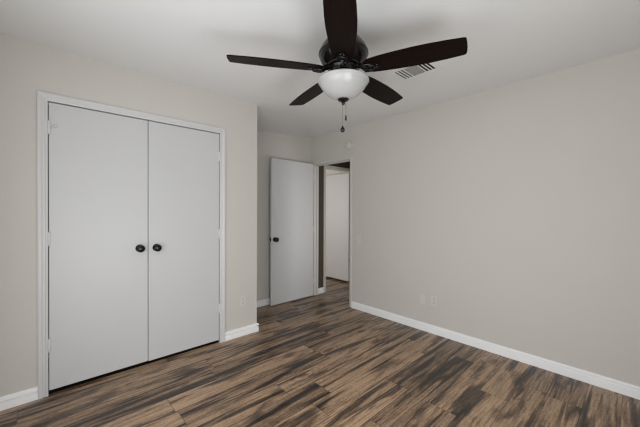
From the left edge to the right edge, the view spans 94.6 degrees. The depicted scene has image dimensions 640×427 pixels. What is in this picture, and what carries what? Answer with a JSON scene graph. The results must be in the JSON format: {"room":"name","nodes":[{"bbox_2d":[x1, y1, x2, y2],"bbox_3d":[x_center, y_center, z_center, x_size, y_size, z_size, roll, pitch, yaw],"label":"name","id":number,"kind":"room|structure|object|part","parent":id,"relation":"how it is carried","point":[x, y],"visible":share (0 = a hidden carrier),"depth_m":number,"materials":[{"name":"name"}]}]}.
{"room":"empty bedroom","nodes":[
{"label":"empty bedroom","id":0,"kind":"room"},
{"bbox_2d":[0,33,256,396],"bbox_3d":[-1.687,0.053,2.735,2.096,2.440,0.694,0,1,-43],"label":"wall","id":1,"kind":"structure","parent":0,"point":[26,67],"depth_m":2.04,"materials":[{"name":"paint"}]},
{"bbox_2d":[0,386,37,410],"bbox_3d":[-2.079,1.234,1.899,0.380,0.087,0.019,0,1,-43],"label":"baseboard","id":2,"kind":"structure","parent":1,"relation":"attached to","point":[28,395],"depth_m":1.96,"materials":[{"name":"paint"}]},
{"bbox_2d":[47,102,147,389],"bbox_3d":[-1.669,0.234,2.265,0.621,2.026,0.097,0,1,-43],"label":"door","id":3,"kind":"structure","parent":1,"relation":"in","point":[98,232],"depth_m":2.25,"materials":[{"name":"paint"}]},
{"bbox_3d":[-1.472,0.288,2.422,0.061,0.061,0.058,0,1,-43],"label":"knob","id":4,"kind":"part","parent":3,"relation":"part of","materials":[{"name":"black metal"}]},
{"bbox_2d":[37,90,225,399],"bbox_3d":[-1.478,0.218,2.521,1.352,2.116,0.128,0,1,-43],"label":"trim","id":5,"kind":"structure","parent":1,"relation":"attached to","point":[43,98],"depth_m":2.05,"materials":[{"name":"paint"}]},
{"bbox_2d":[148,121,219,360],"bbox_3d":[-1.209,0.234,2.691,0.623,2.030,0.097,0,1,-43],"label":"door","id":6,"kind":"structure","parent":1,"relation":"in","point":[184,231],"depth_m":2.67,"materials":[{"name":"paint"}]},
{"bbox_3d":[-1.380,0.292,2.507,0.061,0.061,0.058,0,1,-43],"label":"knob","id":7,"kind":"part","parent":6,"relation":"part of","materials":[{"name":"black metal"}]},
{"bbox_2d":[225,323,258,340],"bbox_3d":[-1.037,1.228,3.325,0.383,0.087,0.697,0,1,-43],"label":"baseboard","id":8,"kind":"structure","parent":1,"relation":"attached to","point":[252,328],"depth_m":3.06,"materials":[{"name":"paint"}]},
{"bbox_2d":[240,295,245,306],"bbox_3d":[-0.804,0.912,3.082,0.072,0.116,0.008,0,1,-43],"label":"wall outlet","id":9,"kind":"object","parent":1,"relation":"attached to","point":[243,297],"visible":1,"depth_m":3.08,"materials":[{"name":"grey plastic"}]},
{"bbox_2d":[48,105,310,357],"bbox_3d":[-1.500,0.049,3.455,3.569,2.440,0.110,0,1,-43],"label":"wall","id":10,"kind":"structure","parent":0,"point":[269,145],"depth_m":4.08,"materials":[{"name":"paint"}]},
{"bbox_2d":[257,298,269,306],"bbox_3d":[-0.651,1.224,4.165,1.331,0.087,0.019,0,1,-43],"label":"baseboard","id":11,"kind":"structure","parent":10,"relation":"attached to","point":[263,302],"depth_m":4.05,"materials":[{"name":"paint"}]},
{"bbox_2d":[270,158,313,305],"bbox_3d":[-0.388,0.250,4.276,0.792,2.012,0.164,0,1,-43],"label":"door","id":12,"kind":"structure","parent":10,"relation":"in","point":[291,182],"depth_m":4.22,"materials":[{"name":"paint"}]},
{"bbox_2d":[0,276,639,426],"bbox_3d":[-0.625,1.320,3.404,4.900,0.106,7.112,0,1,-43],"label":"floor","id":13,"kind":"structure","parent":0,"point":[319,360],"depth_m":2.18,"materials":[{"name":"brown wood"}]},
{"bbox_2d":[0,0,639,138],"bbox_3d":[-0.102,-1.177,2.005,3.657,0.198,4.120,0,1,-43],"label":"ceiling","id":14,"kind":"structure","parent":0,"point":[185,42],"depth_m":1.96,"materials":[{"name":"paint"}]},
{"bbox_2d":[226,0,467,131],"bbox_3d":[0.152,-0.820,1.798,1.259,0.666,1.282,0,1,-43],"label":"ceiling fan","id":15,"kind":"object","parent":14,"relation":"hanging from","point":[344,52],"visible":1,"depth_m":1.64,"materials":[{"name":"black wood"}]},
{"bbox_3d":[-0.246,-0.854,1.681,0.541,0.006,0.150,0,12,-12],"label":"blade","id":16,"kind":"part","parent":15,"relation":"part of","materials":[{"name":"brown wood"}]},
{"bbox_3d":[-0.058,-0.856,2.105,0.150,0.006,0.542,-13,7,-29],"label":"blade","id":17,"kind":"part","parent":15,"relation":"part of","materials":[{"name":"brown wood"}]},
{"bbox_3d":[0.099,-0.851,1.370,0.150,0.006,0.542,12,2,6],"label":"blade","id":18,"kind":"part","parent":15,"relation":"part of","materials":[{"name":"brown wood"}]},
{"bbox_3d":[0.139,-0.740,1.764,0.306,0.111,0.306,0,1,-43],"label":"lamp shade","id":19,"kind":"part","parent":15,"relation":"part of","materials":[{"name":"white glass"}]},
{"bbox_3d":[0.404,-0.854,2.057,0.150,0.006,0.542,-15,-10,41],"label":"blade","id":20,"kind":"part","parent":15,"relation":"part of","materials":[{"name":"brown wood"}]},
{"bbox_3d":[0.500,-0.851,1.603,0.542,0.006,0.150,0,-11,24],"label":"blade","id":21,"kind":"part","parent":15,"relation":"part of","materials":[{"name":"brown wood"}]},
{"bbox_2d":[388,62,441,81],"bbox_3d":[0.763,-1.151,2.373,0.249,0.008,0.338,0,1,-43],"label":"ceiling vent","id":22,"kind":"object","parent":14,"relation":"in","point":[409,73],"visible":0.83,"depth_m":2.38,"materials":[{"name":"metal"}]},
{"bbox_2d":[318,161,349,287],"bbox_3d":[0.305,0.045,5.029,1.043,2.440,0.110,0,1,-43],"label":"wall","id":23,"kind":"structure","parent":0,"point":[344,164],"depth_m":4.70,"materials":[{"name":"beige paint"}]},
{"bbox_2d":[318,287,323,293],"bbox_3d":[0.010,1.223,4.680,0.131,0.087,0.019,0,1,-43],"label":"baseboard","id":24,"kind":"structure","parent":23,"relation":"attached to","point":[320,290],"depth_m":4.68,"materials":[{"name":"paint"}]},
{"bbox_2d":[323,165,349,291],"bbox_3d":[0.326,0.243,5.043,0.825,2.045,0.122,0,1,-43],"label":"trim","id":25,"kind":"structure","parent":23,"relation":"attached to","point":[327,167],"depth_m":4.74,"materials":[{"name":"paint"}]},
{"bbox_2d":[326,173,349,280],"bbox_3d":[0.287,0.246,5.604,0.034,1.960,0.744,0,1,-43],"label":"door","id":26,"kind":"structure","parent":23,"relation":"in","point":[337,186],"depth_m":5.52,"materials":[{"name":"paint"}]},
{"bbox_2d":[326,169,349,281],"bbox_3d":[-1.187,0.035,5.673,2.560,2.440,2.860,0,1,-43],"label":"wall","id":27,"kind":"structure","parent":0,"point":[328,172],"depth_m":5.75,"materials":[{"name":"paint"}]},
{"bbox_2d":[310,49,639,386],"bbox_3d":[1.227,0.061,3.199,0.088,2.440,4.050,0,1,-43],"label":"wall","id":28,"kind":"structure","parent":0,"point":[515,206],"depth_m":2.60,"materials":[{"name":"paint"}]},
{"bbox_2d":[313,156,352,306],"bbox_3d":[0.190,0.247,4.313,0.100,2.046,0.806,0,1,-43],"label":"trim","id":29,"kind":"structure","parent":28,"relation":"attached to","point":[346,159],"depth_m":4.56,"materials":[{"name":"paint"}]},
{"bbox_2d":[346,141,352,149],"bbox_3d":[0.395,-0.923,4.001,0.041,0.120,0.120,0,1,-43],"label":"smoke detector","id":30,"kind":"object","parent":28,"relation":"attached to","point":[349,145],"visible":1,"depth_m":3.98,"materials":[{"name":"grey plastic"}]},
{"bbox_2d":[420,293,425,304],"bbox_3d":[1.130,0.939,3.236,0.007,0.116,0.072,0,1,-43],"label":"blank wall plate","id":31,"kind":"object","parent":28,"relation":"attached to","point":[422,296],"visible":1,"depth_m":3.23,"materials":[{"name":"grey plastic"}]},
{"bbox_2d":[431,295,436,306],"bbox_3d":[1.215,0.931,3.143,0.008,0.116,0.072,0,1,-43],"label":"wall outlet","id":32,"kind":"object","parent":28,"relation":"attached to","point":[433,298],"visible":1,"depth_m":3.14,"materials":[{"name":"grey plastic"}]},
{"bbox_2d":[351,301,639,399],"bbox_3d":[1.450,1.241,2.884,0.016,0.087,3.015,0,1,-43],"label":"baseboard","id":33,"kind":"structure","parent":28,"relation":"attached to","point":[614,385],"depth_m":2.57,"materials":[{"name":"paint"}]}
]}

